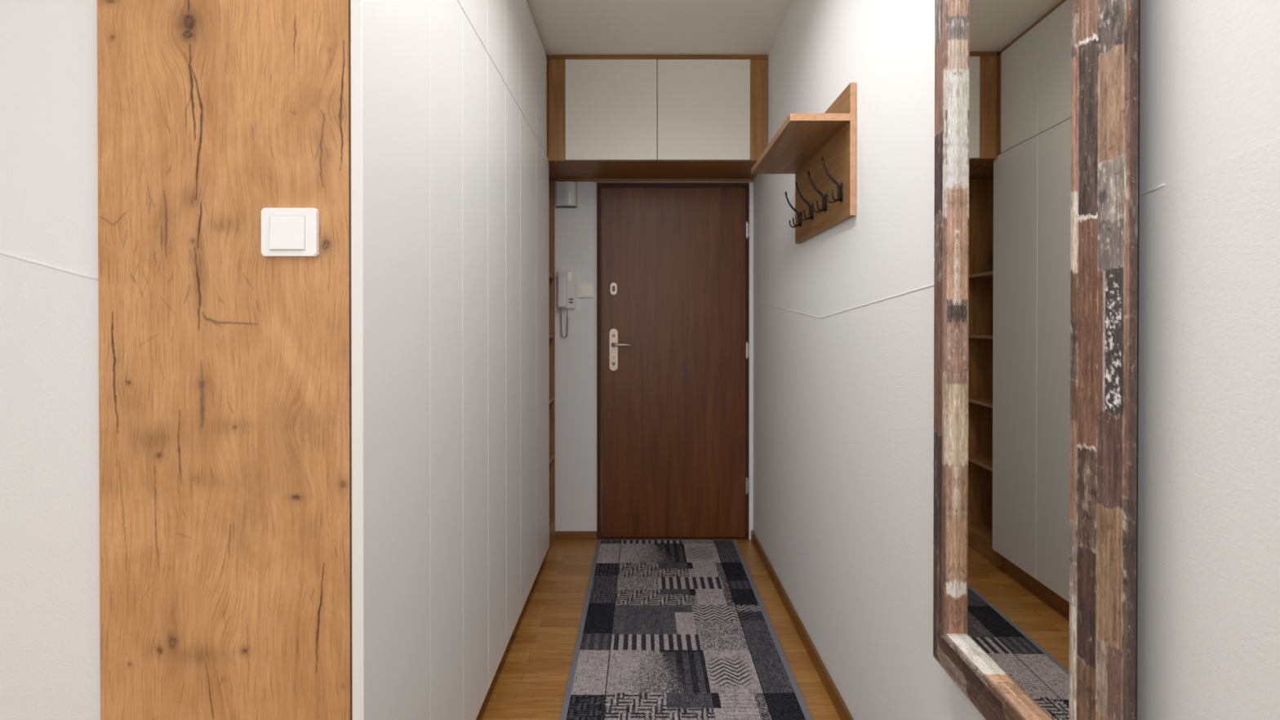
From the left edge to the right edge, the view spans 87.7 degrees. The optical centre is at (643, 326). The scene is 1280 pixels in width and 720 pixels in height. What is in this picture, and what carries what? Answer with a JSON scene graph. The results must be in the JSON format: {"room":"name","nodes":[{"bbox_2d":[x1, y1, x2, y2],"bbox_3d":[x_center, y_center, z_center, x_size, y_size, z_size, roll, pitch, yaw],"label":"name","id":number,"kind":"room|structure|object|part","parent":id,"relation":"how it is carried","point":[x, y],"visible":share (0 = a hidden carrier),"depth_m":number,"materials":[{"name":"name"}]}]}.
{"room":"apartment entrance hallway","nodes":[
{"label":"apartment entrance hallway","id":0,"kind":"room"},
{"bbox_2d":[0,0,100,719],"bbox_3d":[-2.067,-0.065,1.222,2.266,2.575,0.151,0,0,0],"label":"wall","id":1,"kind":"structure","parent":0,"point":[50,642],"depth_m":1.15,"materials":[{"name":"white paint"}]},
{"bbox_2d":[555,181,595,531],"bbox_3d":[-0.217,-0.080,3.854,1.685,2.575,0.121,0,0,0],"label":"wall","id":2,"kind":"structure","parent":0,"point":[575,228],"depth_m":3.80,"materials":[{"name":"white paint"}]},
{"bbox_2d":[557,271,575,337],"bbox_3d":[-0.434,-0.129,3.761,0.098,0.376,0.065,0,0,0],"label":"phone","id":3,"kind":"object","parent":2,"relation":"attached to","point":[566,279],"visible":1,"depth_m":3.77,"materials":[{"name":"white plastic"}]},
{"bbox_3d":[-0.449,-0.028,3.781,0.050,0.174,0.014,0,0,0],"label":"coiled cord","id":4,"kind":"part","parent":3,"relation":"part of","materials":[{"name":"beige plastic"}]},
{"bbox_2d":[555,181,577,208],"bbox_3d":[-0.436,-0.748,3.767,0.117,0.144,0.047,0,0,0],"label":"alarm box","id":5,"kind":"object","parent":2,"relation":"attached to","point":[566,191],"visible":1,"depth_m":3.75,"materials":[{"name":"white plastic"}]},
{"bbox_2d":[555,531,596,539],"bbox_3d":[-0.382,1.186,3.794,0.236,0.045,0.013,0,0,0],"label":"baseboard","id":6,"kind":"structure","parent":2,"relation":"attached to","point":[558,535],"depth_m":3.79,"materials":[{"name":"brown wood"}]},
{"bbox_2d":[577,284,592,297],"bbox_3d":[-0.329,-0.206,3.787,0.084,0.078,0.014,0,0,0],"label":"light switch","id":7,"kind":"object","parent":2,"relation":"attached to","point":[584,290],"visible":1,"depth_m":3.78,"materials":[{"name":"white plastic"}]},
{"bbox_2d":[595,182,596,531],"bbox_3d":[-0.269,0.172,3.791,0.011,1.980,0.010,0,0,0],"label":"trim","id":8,"kind":"structure","parent":2,"relation":"attached to","point":[595,183],"depth_m":3.79,"materials":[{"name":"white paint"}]},
{"bbox_2d":[547,54,768,182],"bbox_3d":[-0.153,-1.094,3.562,1.554,0.541,0.450,0,0,0],"label":"upper cabinet","id":9,"kind":"object","parent":2,"relation":"attached to","point":[705,117],"visible":0.88,"depth_m":3.34,"materials":[{"name":"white wood"}]},
{"bbox_3d":[-0.162,-1.088,3.346,0.460,0.502,0.018,0,0,0],"label":"cabinet door","id":10,"kind":"part","parent":9,"relation":"part of","materials":[{"name":"beige laminate"}]},
{"bbox_3d":[0.073,-1.353,3.348,1.102,0.021,0.018,0,0,0],"label":"rail","id":11,"kind":"part","parent":9,"relation":"part of","materials":[{"name":"brown wood"}]},
{"bbox_3d":[0.303,-1.088,3.346,0.464,0.502,0.018,0,0,0],"label":"cabinet door","id":12,"kind":"part","parent":9,"relation":"part of","materials":[{"name":"beige laminate"}]},
{"bbox_2d":[596,182,749,539],"bbox_3d":[0.169,0.197,3.807,0.862,2.022,0.178,0,0,0],"label":"door","id":13,"kind":"structure","parent":2,"relation":"in","point":[673,259],"depth_m":3.78,"materials":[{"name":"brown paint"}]},
{"bbox_3d":[-0.168,0.129,3.774,0.047,0.238,0.009,0,0,0],"label":"handle plate","id":14,"kind":"part","parent":13,"relation":"part of","materials":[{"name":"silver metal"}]},
{"bbox_3d":[-0.120,0.101,3.742,0.110,0.016,0.050,0,0,0],"label":"handle","id":15,"kind":"part","parent":13,"relation":"part of","materials":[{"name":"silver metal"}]},
{"bbox_2d":[595,181,753,182],"bbox_3d":[0.175,-0.828,3.784,0.898,0.019,0.012,0,0,0],"label":"trim","id":16,"kind":"structure","parent":2,"relation":"attached to","point":[595,181],"depth_m":3.78,"materials":[{"name":"beige paint"}]},
{"bbox_2d":[748,182,753,539],"bbox_3d":[0.611,0.195,3.788,0.025,2.026,0.016,0,0,0],"label":"trim","id":17,"kind":"structure","parent":2,"relation":"attached to","point":[751,184],"depth_m":3.78,"materials":[{"name":"white paint"}]},
{"bbox_2d":[475,538,840,719],"bbox_3d":[-1.288,1.267,0.455,3.825,0.080,6.695,0,0,0],"label":"floor","id":18,"kind":"structure","parent":0,"point":[530,680],"depth_m":2.57,"materials":[{"name":"brown wood"}]},
{"bbox_2d":[97,0,549,719],"bbox_3d":[-0.705,-0.070,2.265,0.451,2.574,2.254,0,0,0],"label":"wardrobe","id":19,"kind":"object","parent":18,"relation":"on","point":[324,478],"visible":1,"depth_m":1.14,"materials":[{"name":"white wood"}]},
{"bbox_3d":[-0.716,-0.063,1.147,0.428,2.573,0.018,0,0,0],"label":"panel","id":20,"kind":"part","parent":19,"relation":"part of","materials":[{"name":"brown wood"}]},
{"bbox_2d":[261,208,319,256],"bbox_3d":[-0.600,-0.161,1.130,0.094,0.082,0.014,0,0,0],"label":"light switch","id":21,"kind":"object","parent":19,"relation":"attached to","point":[285,232],"visible":1,"depth_m":1.13,"materials":[{"name":"white plastic"}]},
{"bbox_3d":[-0.489,0.146,1.317,0.020,1.968,0.356,0,0,0],"label":"door","id":22,"kind":"part","parent":19,"relation":"part of","materials":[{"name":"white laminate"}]},
{"bbox_3d":[-0.489,0.144,1.632,0.020,1.968,0.268,0,0,0],"label":"door","id":23,"kind":"part","parent":19,"relation":"part of","materials":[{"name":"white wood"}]},
{"bbox_3d":[-0.489,-1.087,1.625,0.020,0.488,0.268,0,0,0],"label":"door","id":24,"kind":"part","parent":19,"relation":"part of","materials":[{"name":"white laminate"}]},
{"bbox_3d":[-0.489,-1.089,1.904,0.020,0.488,0.285,0,0,0],"label":"door","id":25,"kind":"part","parent":19,"relation":"part of","materials":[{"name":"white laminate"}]},
{"bbox_3d":[-0.489,0.142,1.911,0.020,1.968,0.285,0,0,0],"label":"door","id":26,"kind":"part","parent":19,"relation":"part of","materials":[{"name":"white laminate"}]},
{"bbox_3d":[-0.489,-1.090,2.183,0.020,0.488,0.266,0,0,0],"label":"door","id":27,"kind":"part","parent":19,"relation":"part of","materials":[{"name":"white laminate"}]},
{"bbox_3d":[-0.489,0.141,2.190,0.020,1.968,0.266,0,0,0],"label":"door","id":28,"kind":"part","parent":19,"relation":"part of","materials":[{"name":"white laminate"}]},
{"bbox_3d":[-0.489,-1.092,2.456,0.020,0.488,0.275,0,0,0],"label":"door","id":29,"kind":"part","parent":19,"relation":"part of","materials":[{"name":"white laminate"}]},
{"bbox_3d":[-0.489,0.139,2.463,0.020,1.968,0.275,0,0,0],"label":"door","id":30,"kind":"part","parent":19,"relation":"part of","materials":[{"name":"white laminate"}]},
{"bbox_3d":[-0.489,-1.094,2.789,0.020,0.488,0.384,0,0,0],"label":"door","id":31,"kind":"part","parent":19,"relation":"part of","materials":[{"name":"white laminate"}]},
{"bbox_3d":[-0.489,0.137,2.796,0.020,1.968,0.384,0,0,0],"label":"door","id":32,"kind":"part","parent":19,"relation":"part of","materials":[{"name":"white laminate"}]},
{"bbox_3d":[-0.489,-1.096,3.146,0.020,0.488,0.325,0,0,0],"label":"door","id":33,"kind":"part","parent":19,"relation":"part of","materials":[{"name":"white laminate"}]},
{"bbox_3d":[-0.489,0.135,3.190,0.020,1.968,0.399,0,0,0],"label":"door","id":34,"kind":"part","parent":19,"relation":"part of","materials":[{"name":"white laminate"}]},
{"bbox_2d":[542,180,555,564],"bbox_3d":[-0.718,0.192,3.595,0.429,2.035,0.399,0,0,0],"label":"shelf unit","id":35,"kind":"object","parent":18,"relation":"on","point":[551,183],"visible":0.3,"depth_m":3.78,"materials":[{"name":"brown wood"}]},
{"bbox_3d":[-0.715,-0.278,3.592,0.419,0.018,0.363,0,0,0],"label":"shelf","id":36,"kind":"part","parent":35,"relation":"part of","materials":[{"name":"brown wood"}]},
{"bbox_3d":[-0.715,0.405,3.596,0.419,0.018,0.363,0,0,0],"label":"shelf","id":37,"kind":"part","parent":35,"relation":"part of","materials":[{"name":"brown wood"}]},
{"bbox_3d":[-0.715,0.730,3.598,0.419,0.018,0.363,0,0,0],"label":"shelf","id":38,"kind":"part","parent":35,"relation":"part of","materials":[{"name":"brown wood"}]},
{"bbox_3d":[-0.715,1.114,3.600,0.419,0.018,0.363,0,0,0],"label":"shelf","id":39,"kind":"part","parent":35,"relation":"part of","materials":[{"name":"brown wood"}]},
{"bbox_2d":[560,539,813,719],"bbox_3d":[0.133,1.215,1.658,0.781,0.009,4.202,0,0,0],"label":"runner rug","id":40,"kind":"object","parent":18,"relation":"on","point":[669,629],"visible":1,"depth_m":2.53,"materials":[{"name":"grey carpet"}]},
{"bbox_2d":[526,0,793,85],"bbox_3d":[-1.288,-1.388,0.440,3.825,0.080,6.695,0,0,0],"label":"ceiling","id":41,"kind":"structure","parent":0,"point":[563,27],"depth_m":3.01,"materials":[{"name":"white paint"}]},
{"bbox_2d":[753,0,1279,719],"bbox_3d":[0.684,-0.060,0.507,0.122,2.575,6.815,0,0,0],"label":"wall","id":42,"kind":"structure","parent":0,"point":[843,315],"depth_m":1.45,"materials":[{"name":"white paint"}]},
{"bbox_2d":[751,529,853,719],"bbox_3d":[0.617,1.200,0.453,0.013,0.055,6.693,0,0,0],"label":"baseboard","id":43,"kind":"structure","parent":42,"relation":"attached to","point":[842,711],"depth_m":2.50,"materials":[{"name":"brown wood"}]},
{"bbox_2d":[751,82,856,244],"bbox_3d":[0.527,-0.523,2.306,0.194,0.388,0.706,0,0,0],"label":"coat rack","id":44,"kind":"object","parent":42,"relation":"attached to","point":[820,149],"visible":1,"depth_m":2.16,"materials":[{"name":"brown wood"}]},
{"bbox_2d":[751,114,849,173],"bbox_3d":[0.518,-0.617,2.303,0.176,0.021,0.698,0,0,0],"label":"shelf","id":45,"kind":"object","parent":44,"relation":"attached to","point":[801,139],"depth_m":2.19,"materials":[{"name":"brown wood"}]},
{"bbox_2d":[933,0,1140,719],"bbox_3d":[0.593,-0.089,1.081,0.042,1.534,0.562,0,0,1],"label":"wall mirror","id":46,"kind":"object","parent":42,"relation":"attached to","point":[1037,219],"visible":1,"depth_m":1.00,"materials":[{"name":"brown wood"}]},
{"bbox_3d":[0.585,0.633,1.085,0.026,0.089,0.562,0,0,1],"label":"frame rail","id":47,"kind":"part","parent":46,"relation":"part of","materials":[{"name":"brown wood"}]},
{"bbox_2d":[955,0,1071,719],"bbox_3d":[0.598,-0.089,1.081,0.005,1.357,0.385,0,0,1],"label":"mirror glass","id":48,"kind":"object","parent":46,"relation":"on","point":[1013,57],"depth_m":1.07,"materials":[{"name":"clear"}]}
]}

